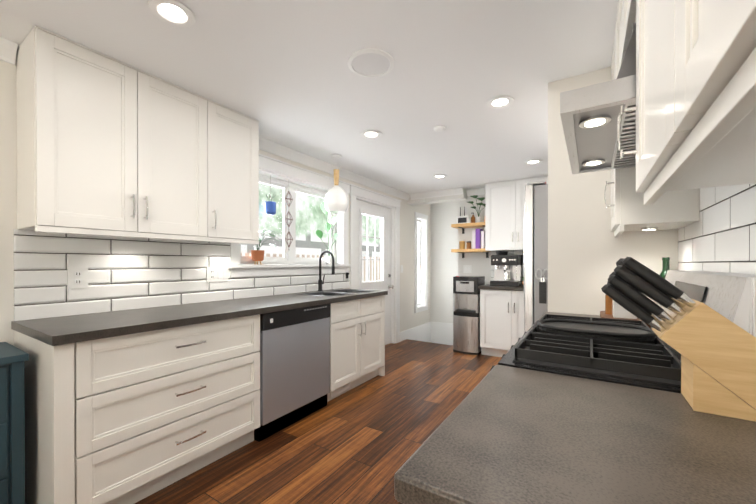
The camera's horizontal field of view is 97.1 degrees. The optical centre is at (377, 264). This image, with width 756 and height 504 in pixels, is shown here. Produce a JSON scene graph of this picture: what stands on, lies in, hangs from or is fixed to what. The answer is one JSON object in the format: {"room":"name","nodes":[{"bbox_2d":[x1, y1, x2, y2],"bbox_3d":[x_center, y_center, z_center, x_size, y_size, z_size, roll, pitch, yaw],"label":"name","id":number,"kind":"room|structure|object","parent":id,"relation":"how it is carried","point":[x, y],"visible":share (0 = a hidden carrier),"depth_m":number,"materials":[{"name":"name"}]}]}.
{"room":"kitchen","nodes":[
{"label":"kitchen","id":0,"kind":"room"},
{"bbox_2d":[0,59,430,345],"bbox_3d":[-1.235,0.544,2.839,0.150,3.310,8.280,0,0,32],"label":"wall","id":1,"kind":"structure","parent":0,"point":[410,318],"depth_m":1.71,"materials":[{"name":"white paint"}]},
{"bbox_2d":[0,37,17,64],"bbox_3d":[-2.557,-1.059,0.548,0.068,0.084,2.705,0,0,32],"label":"crown molding","id":2,"kind":"structure","parent":1,"relation":"attached to","point":[8,50],"depth_m":1.66,"materials":[{"name":"white wood"}]},
{"bbox_2d":[16,25,258,243],"bbox_3d":[-1.369,-0.630,2.136,0.369,0.951,1.233,0,0,32],"label":"upper cabinet","id":3,"kind":"object","parent":1,"relation":"attached to","point":[108,146],"visible":1,"depth_m":1.83,"materials":[{"name":"white wood"}]},
{"bbox_2d":[14,229,348,320],"bbox_3d":[-1.106,0.050,2.888,0.010,0.468,2.805,0,0,32],"label":"backsplash","id":4,"kind":"structure","parent":1,"relation":"attached to","point":[126,273],"depth_m":2.10,"materials":[{"name":"tile"}]},
{"bbox_2d":[67,267,87,288],"bbox_3d":[-1.717,0.075,1.911,0.006,0.120,0.090,0,0,32],"label":"electrical outlet","id":5,"kind":"object","parent":4,"relation":"attached to","point":[77,277],"visible":1,"depth_m":1.91,"materials":[{"name":"white plastic"}]},
{"bbox_2d":[206,267,227,281],"bbox_3d":[-1.261,0.075,2.628,0.007,0.118,0.180,0,0,32],"label":"electrical outlet","id":6,"kind":"object","parent":4,"relation":"attached to","point":[216,274],"visible":1,"depth_m":2.62,"materials":[{"name":"white plastic"}]},
{"bbox_2d":[228,154,350,276],"bbox_3d":[-0.834,-0.438,3.415,0.185,1.080,1.630,0,0,32],"label":"window","id":7,"kind":"structure","parent":1,"relation":"in","point":[275,167],"depth_m":3.39,"materials":[{"name":"white"}]},
{"bbox_2d":[251,230,280,264],"bbox_3d":[-1.029,-0.154,2.920,0.259,0.308,0.325,0,0,32],"label":"potted plant","id":8,"kind":"object","parent":7,"relation":"on","point":[257,255],"visible":0.88,"depth_m":2.94,"materials":[{"name":"orange ceramic"}]},
{"bbox_2d":[265,194,275,215],"bbox_3d":[-1.004,-0.650,3.114,0.104,0.377,0.104,0,0,32],"label":"hanging pot","id":9,"kind":"object","parent":7,"relation":"hanging from","point":[270,208],"visible":1,"depth_m":3.08,"materials":[{"name":"blue ceramic"}]},
{"bbox_2d":[285,191,292,249],"bbox_3d":[-0.886,-0.486,3.318,0.033,0.707,0.084,0,0,32],"label":"hanging himmeli","id":10,"kind":"object","parent":7,"relation":"hanging from","point":[290,219],"visible":1,"depth_m":3.32,"materials":[{"name":"brown metal"}]},
{"bbox_2d":[316,201,338,263],"bbox_3d":[-0.566,-0.356,3.775,0.151,0.704,0.326,0,0,32],"label":"potted plant","id":11,"kind":"object","parent":7,"relation":"on","point":[319,233],"visible":0.79,"depth_m":3.77,"materials":[{"name":"plant"}]},
{"bbox_2d":[259,137,409,199],"bbox_3d":[-0.329,-1.072,4.052,0.070,0.084,3.110,0,0,32],"label":"crown molding","id":12,"kind":"structure","parent":1,"relation":"attached to","point":[266,145],"depth_m":3.60,"materials":[{"name":"white wood"}]},
{"bbox_2d":[356,199,393,344],"bbox_3d":[-0.050,0.173,4.635,0.133,2.029,0.974,0,0,32],"label":"exterior door","id":13,"kind":"structure","parent":1,"relation":"in","point":[367,209],"depth_m":4.77,"materials":[{"name":"white wood"}]},
{"bbox_2d":[350,184,401,343],"bbox_3d":[-0.062,0.105,4.645,0.190,2.174,1.290,0,0,32],"label":"door frame","id":14,"kind":"structure","parent":1,"relation":"attached to","point":[379,199],"depth_m":5.03,"materials":[{"name":"white wood"}]},
{"bbox_2d":[400,321,430,341],"bbox_3d":[0.653,1.294,5.656,0.016,0.490,1.204,0,0,32],"label":"baseboard","id":15,"kind":"structure","parent":1,"relation":"attached to","point":[422,332],"depth_m":5.74,"materials":[{"name":"white wood"}]},
{"bbox_2d":[415,212,427,312],"bbox_3d":[0.701,-0.036,5.854,0.160,1.700,0.520,0,0,32],"label":"window","id":16,"kind":"structure","parent":1,"relation":"in","point":[422,218],"depth_m":5.98,"materials":[{"name":"white wood"}]},
{"bbox_2d":[410,188,462,199],"bbox_3d":[0.884,-1.076,5.083,0.830,0.084,0.068,0,0,32],"label":"crown molding","id":17,"kind":"structure","parent":1,"relation":"attached to","point":[456,191],"depth_m":5.07,"materials":[{"name":"white wood"}]},
{"bbox_2d":[0,0,617,201],"bbox_3d":[0.044,-1.137,2.020,3.180,0.060,8.280,0,0,32],"label":"ceiling","id":18,"kind":"structure","parent":0,"point":[281,72],"depth_m":1.85,"materials":[{"name":"white paint"}]},
{"bbox_2d":[148,0,195,26],"bbox_3d":[-0.895,-1.099,1.456,0.176,0.012,0.176,0,0,32],"label":"recessed light","id":19,"kind":"object","parent":18,"relation":"in","point":[175,13],"visible":1,"depth_m":1.46,"materials":[{"name":"white"}]},
{"bbox_2d":[324,154,347,212],"bbox_3d":[-0.425,-0.825,3.409,0.244,0.574,0.244,0,0,32],"label":"pendant light","id":20,"kind":"object","parent":18,"relation":"hanging from","point":[336,199],"visible":1,"depth_m":3.33,"materials":[{"name":"white glass"}]},
{"bbox_2d":[348,48,393,77],"bbox_3d":[-0.038,-1.101,1.835,0.256,0.012,0.256,0,0,32],"label":"ceiling speaker","id":21,"kind":"object","parent":18,"relation":"attached to","point":[370,62],"visible":1,"depth_m":1.82,"materials":[{"name":"white plastic"}]},
{"bbox_2d":[361,130,381,138],"bbox_3d":[-0.057,-1.104,2.831,0.176,0.012,0.176,0,0,32],"label":"recessed light","id":22,"kind":"object","parent":18,"relation":"in","point":[371,134],"visible":0.98,"depth_m":2.83,"materials":[{"name":"white plastic"}]},
{"bbox_2d":[407,188,466,205],"bbox_3d":[0.914,-1.049,5.217,0.920,0.140,0.190,0,0,32],"label":"beam","id":23,"kind":"structure","parent":18,"relation":"attached to","point":[451,198],"depth_m":5.12,"materials":[{"name":"white paint"}]},
{"bbox_2d":[433,175,446,177],"bbox_3d":[0.776,-1.109,4.197,0.176,0.012,0.176,0,0,32],"label":"recessed light","id":24,"kind":"object","parent":18,"relation":"in","point":[439,176],"visible":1,"depth_m":4.20,"materials":[{"name":"white"}]},
{"bbox_2d":[434,126,445,131],"bbox_3d":[0.502,-1.099,2.713,0.100,0.022,0.100,0,0,32],"label":"smoke detector","id":25,"kind":"object","parent":18,"relation":"attached to","point":[439,128],"visible":1,"depth_m":2.69,"materials":[{"name":"white plastic"}]},
{"bbox_2d":[487,96,513,108],"bbox_3d":[0.829,-1.102,2.268,0.176,0.012,0.176,0,0,32],"label":"recessed light","id":26,"kind":"object","parent":18,"relation":"in","point":[499,102],"visible":0.98,"depth_m":2.26,"materials":[{"name":"white plastic"}]},
{"bbox_2d":[525,159,541,164],"bbox_3d":[1.677,-1.107,3.601,0.176,0.012,0.176,0,0,32],"label":"recessed light","id":27,"kind":"object","parent":18,"relation":"in","point":[532,162],"visible":0.9,"depth_m":3.60,"materials":[{"name":"white"}]},
{"bbox_2d":[135,339,501,503],"bbox_3d":[-0.152,1.234,1.720,3.180,0.060,7.550,0,0,32],"label":"floor","id":28,"kind":"structure","parent":0,"point":[362,443],"depth_m":2.23,"materials":[{"name":"brown wood"}]},
{"bbox_2d":[0,342,28,503],"bbox_3d":[-1.955,0.795,1.127,0.412,0.820,1.017,0,0,32],"label":"sideboard","id":29,"kind":"object","parent":28,"relation":"on","point":[12,433],"visible":1,"depth_m":1.41,"materials":[{"name":"blue paint"}]},
{"bbox_2d":[14,314,259,503],"bbox_3d":[-1.305,0.765,1.963,0.669,0.874,1.025,0,0,32],"label":"base cabinet","id":30,"kind":"object","parent":28,"relation":"on","point":[130,418],"visible":0.92,"depth_m":1.63,"materials":[{"name":"white wood"}]},
{"bbox_2d":[11,288,387,345],"bbox_3d":[-0.880,0.380,2.642,0.652,0.198,2.650,0,0,32],"label":"countertop","id":31,"kind":"structure","parent":30,"relation":"on","point":[55,331],"depth_m":1.89,"materials":[{"name":"grey stone"}]},
{"bbox_2d":[318,250,334,290],"bbox_3d":[-0.531,0.065,3.493,0.220,0.426,0.088,0,0,32],"label":"faucet","id":32,"kind":"object","parent":31,"relation":"on","point":[320,282],"visible":1,"depth_m":3.50,"materials":[{"name":"black metal"}]},
{"bbox_2d":[254,304,329,441],"bbox_3d":[-0.850,0.764,2.700,0.630,0.872,0.694,0,0,32],"label":"dishwasher","id":33,"kind":"object","parent":28,"relation":"on","point":[294,351],"visible":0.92,"depth_m":2.47,"materials":[{"name":"silver metal"}]},
{"bbox_2d":[327,295,384,401],"bbox_3d":[-0.412,0.760,3.368,0.669,0.874,0.891,0,0,32],"label":"base cabinet","id":34,"kind":"object","parent":28,"relation":"on","point":[357,342],"visible":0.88,"depth_m":3.15,"materials":[{"name":"white wood"}]},
{"bbox_2d":[453,276,484,354],"bbox_3d":[1.252,0.675,4.609,0.340,1.036,0.365,0,0,32],"label":"water dispenser","id":35,"kind":"object","parent":28,"relation":"on","point":[466,315],"visible":0.83,"depth_m":4.47,"materials":[{"name":"silver metal"}]},
{"bbox_2d":[480,289,523,356],"bbox_3d":[1.848,0.757,4.392,0.849,0.874,0.588,0,0,32],"label":"base cabinet","id":36,"kind":"object","parent":28,"relation":"on","point":[501,322],"visible":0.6,"depth_m":4.21,"materials":[{"name":"white wood"}]},
{"bbox_2d":[478,284,523,290],"bbox_3d":[2.154,0.300,4.182,1.628,0.040,0.614,0,0,32],"label":"countertop","id":37,"kind":"structure","parent":36,"relation":"on","point":[489,287],"depth_m":4.23,"materials":[{"name":"grey stone"}]},
{"bbox_2d":[490,251,522,286],"bbox_3d":[1.705,0.048,4.433,0.340,0.460,0.432,0,0,32],"label":"espresso machine","id":38,"kind":"object","parent":37,"relation":"on","point":[508,270],"visible":1,"depth_m":4.37,"materials":[{"name":"black"}]},
{"bbox_2d":[524,181,547,332],"bbox_3d":[1.594,0.300,2.610,0.831,1.800,0.900,0,0,32],"label":"fridge","id":39,"kind":"object","parent":28,"relation":"on","point":[535,226],"visible":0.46,"depth_m":2.38,"materials":[{"name":"grey metal"}]},
{"bbox_2d":[535,269,547,303],"bbox_3d":[1.154,0.149,2.340,0.096,0.244,0.024,0,0,32],"label":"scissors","id":40,"kind":"object","parent":39,"relation":"attached to","point":[542,291],"visible":0.79,"depth_m":2.33,"materials":[{"name":"black metal"}]},
{"bbox_2d":[490,270,755,392],"bbox_3d":[0.807,0.615,1.209,0.689,1.180,0.868,0,0,32],"label":"gas range","id":41,"kind":"object","parent":28,"relation":"on","point":[633,353],"visible":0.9,"depth_m":0.95,"materials":[{"name":"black metal"}]},
{"bbox_3d":[1.175,0.766,1.726,0.644,0.874,0.381,0,0,32],"label":"base cabinet","id":42,"kind":"object","parent":28,"relation":"on","visible":0},
{"bbox_2d":[538,312,599,319],"bbox_3d":[1.184,0.309,1.718,0.624,0.040,0.384,0,0,32],"label":"countertop","id":43,"kind":"structure","parent":42,"relation":"on","point":[571,314],"depth_m":1.93,"materials":[{"name":"grey stone"}]},
{"bbox_2d":[600,281,650,327],"bbox_3d":[1.254,0.182,1.682,0.220,0.212,0.300,0,0,32],"label":"tray","id":44,"kind":"object","parent":43,"relation":"on","point":[614,309],"visible":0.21,"depth_m":1.62,"materials":[{"name":"brown wood"}]},
{"bbox_2d":[660,257,669,278],"bbox_3d":[1.470,0.126,1.705,0.074,0.325,0.074,0,0,32],"label":"wine bottle","id":45,"kind":"object","parent":43,"relation":"on","point":[665,264],"visible":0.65,"depth_m":1.69,"materials":[{"name":"green glass"}]},
{"bbox_3d":[0.437,0.770,0.565,0.644,0.874,0.601,0,0,32],"label":"base cabinet","id":46,"kind":"object","parent":28,"relation":"on","visible":0},
{"bbox_2d":[394,365,755,503],"bbox_3d":[0.447,0.313,0.558,0.624,0.040,0.605,0,0,32],"label":"countertop","id":47,"kind":"structure","parent":46,"relation":"on","point":[501,434],"depth_m":0.53,"materials":[{"name":"grey stone"}]},
{"bbox_2d":[601,257,755,421],"bbox_3d":[0.672,0.137,0.702,0.340,0.309,0.107,0,0,32],"label":"knife block","id":48,"kind":"object","parent":47,"relation":"on","point":[715,349],"visible":1,"depth_m":0.66,"materials":[{"name":"brown wood"}]},
{"bbox_2d":[430,201,457,323],"bbox_3d":[1.397,0.533,5.982,0.920,3.310,0.150,0,0,32],"label":"wall","id":49,"kind":"structure","parent":0,"point":[446,265],"depth_m":6.03,"materials":[{"name":"white paint"}]},
{"bbox_2d":[431,321,452,344],"bbox_3d":[1.302,1.293,5.947,0.739,0.490,0.015,0,0,32],"label":"baseboard","id":50,"kind":"structure","parent":49,"relation":"attached to","point":[436,332],"depth_m":6.03,"materials":[{"name":"white wood"}]},
{"bbox_2d":[458,194,490,284],"bbox_3d":[2.158,0.538,4.634,2.110,3.310,0.150,0,0,32],"label":"wall","id":51,"kind":"structure","parent":0,"point":[481,265],"depth_m":5.01,"materials":[{"name":"white paint"}]},
{"bbox_2d":[463,265,471,272],"bbox_3d":[1.353,0.067,5.049,0.125,0.120,0.008,0,0,32],"label":"double light switch","id":52,"kind":"object","parent":51,"relation":"attached to","point":[467,268],"visible":1,"depth_m":5.05,"materials":[{"name":"white plastic"}]},
{"bbox_2d":[451,222,484,233],"bbox_3d":[1.362,-0.533,4.898,0.510,0.130,0.248,0,0,32],"label":"shelf","id":53,"kind":"object","parent":51,"relation":"attached to","point":[462,226],"visible":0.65,"depth_m":4.84,"materials":[{"name":"brown wood"}]},
{"bbox_2d":[456,195,484,223],"bbox_3d":[1.351,-0.790,4.842,0.479,0.383,0.265,0,0,32],"label":"decorations","id":54,"kind":"object","parent":53,"relation":"on","point":[460,219],"visible":0.75,"depth_m":4.86,"materials":[{"name":"green plant"}]},
{"bbox_2d":[451,248,490,257],"bbox_3d":[1.362,-0.163,4.899,0.510,0.130,0.248,0,0,32],"label":"shelf","id":55,"kind":"object","parent":51,"relation":"attached to","point":[462,251],"visible":0.96,"depth_m":4.84,"materials":[{"name":"brown wood"}]},
{"bbox_2d":[459,229,484,248],"bbox_3d":[1.381,-0.371,4.900,0.370,0.285,0.170,0,0,32],"label":"books","id":56,"kind":"object","parent":55,"relation":"on","point":[478,238],"visible":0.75,"depth_m":4.79,"materials":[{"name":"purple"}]},
{"bbox_2d":[466,188,484,195],"bbox_3d":[1.481,-1.075,4.929,0.345,0.084,0.068,0,0,32],"label":"crown molding","id":57,"kind":"structure","parent":51,"relation":"attached to","point":[480,191],"depth_m":4.94,"materials":[{"name":"white wood"}]},
{"bbox_2d":[491,251,523,279],"bbox_3d":[2.324,0.044,4.430,1.608,0.470,0.010,0,0,32],"label":"backsplash","id":58,"kind":"structure","parent":51,"relation":"attached to","point":[509,253],"depth_m":4.71,"materials":[{"name":"tile"}]},
{"bbox_2d":[485,176,547,250],"bbox_3d":[2.228,-0.652,4.276,1.608,0.923,0.369,0,0,32],"label":"upper cabinet","id":59,"kind":"object","parent":51,"relation":"attached to","point":[504,215],"visible":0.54,"depth_m":4.45,"materials":[{"name":"white wood"}]},
{"bbox_2d":[548,67,677,315],"bbox_3d":[1.365,0.048,1.987,0.610,2.309,0.265,0,0,32],"label":"wall","id":60,"kind":"structure","parent":0,"point":[587,250],"depth_m":1.94,"materials":[{"name":"white paint"}]},
{"bbox_3d":[1.127,0.081,0.904,0.150,2.370,7.550,0,0,32],"label":"wall","id":61,"kind":"structure","parent":0,"visible":0},
{"bbox_2d":[616,0,635,78],"bbox_3d":[0.993,-0.928,1.106,0.293,0.348,0.805,0,0,32],"label":"upper cabinet","id":62,"kind":"object","parent":61,"relation":"attached to","point":[626,16],"visible":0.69,"depth_m":1.17,"materials":[{"name":"white wood"}]},
{"bbox_2d":[560,23,635,173],"bbox_3d":[0.922,-0.592,1.165,0.452,0.315,0.775,0,0,32],"label":"steel range hood","id":63,"kind":"object","parent":62,"relation":"attached to","point":[589,115],"visible":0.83,"depth_m":1.03,"materials":[{"name":"grey metal"}]},
{"bbox_2d":[604,26,699,236],"bbox_3d":[1.301,-0.628,1.630,0.334,0.953,0.398,0,0,32],"label":"upper cabinet","id":64,"kind":"object","parent":61,"relation":"attached to","point":[666,210],"visible":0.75,"depth_m":1.49,"materials":[{"name":"white wood"}]},
{"bbox_2d":[641,227,657,230],"bbox_3d":[1.315,-0.174,1.618,0.064,0.013,0.064,0,0,32],"label":"spotlight","id":65,"kind":"object","parent":64,"relation":"attached to","point":[648,228],"visible":1,"depth_m":1.60,"materials":[{"name":"silver metal"}]},
{"bbox_2d":[617,0,755,204],"bbox_3d":[0.510,-0.623,0.386,0.334,0.953,0.920,0,0,32],"label":"upper cabinet","id":66,"kind":"object","parent":61,"relation":"attached to","point":[695,108],"visible":1,"depth_m":0.46,"materials":[{"name":"white wood"}]},
{"bbox_2d":[678,183,755,273],"bbox_3d":[0.971,-0.230,0.809,0.010,1.042,2.144,0,0,32],"label":"backsplash","id":67,"kind":"structure","parent":61,"relation":"attached to","point":[720,236],"depth_m":1.14,"materials":[{"name":"tile"}]},
{"label":"outside","id":68,"kind":"structure","parent":0,"visible":0},
{"bbox_2d":[241,183,379,281],"bbox_3d":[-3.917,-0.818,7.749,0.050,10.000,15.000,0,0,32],"label":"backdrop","id":69,"kind":"structure","parent":68,"point":[303,251],"depth_m":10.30,"materials":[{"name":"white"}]}
]}

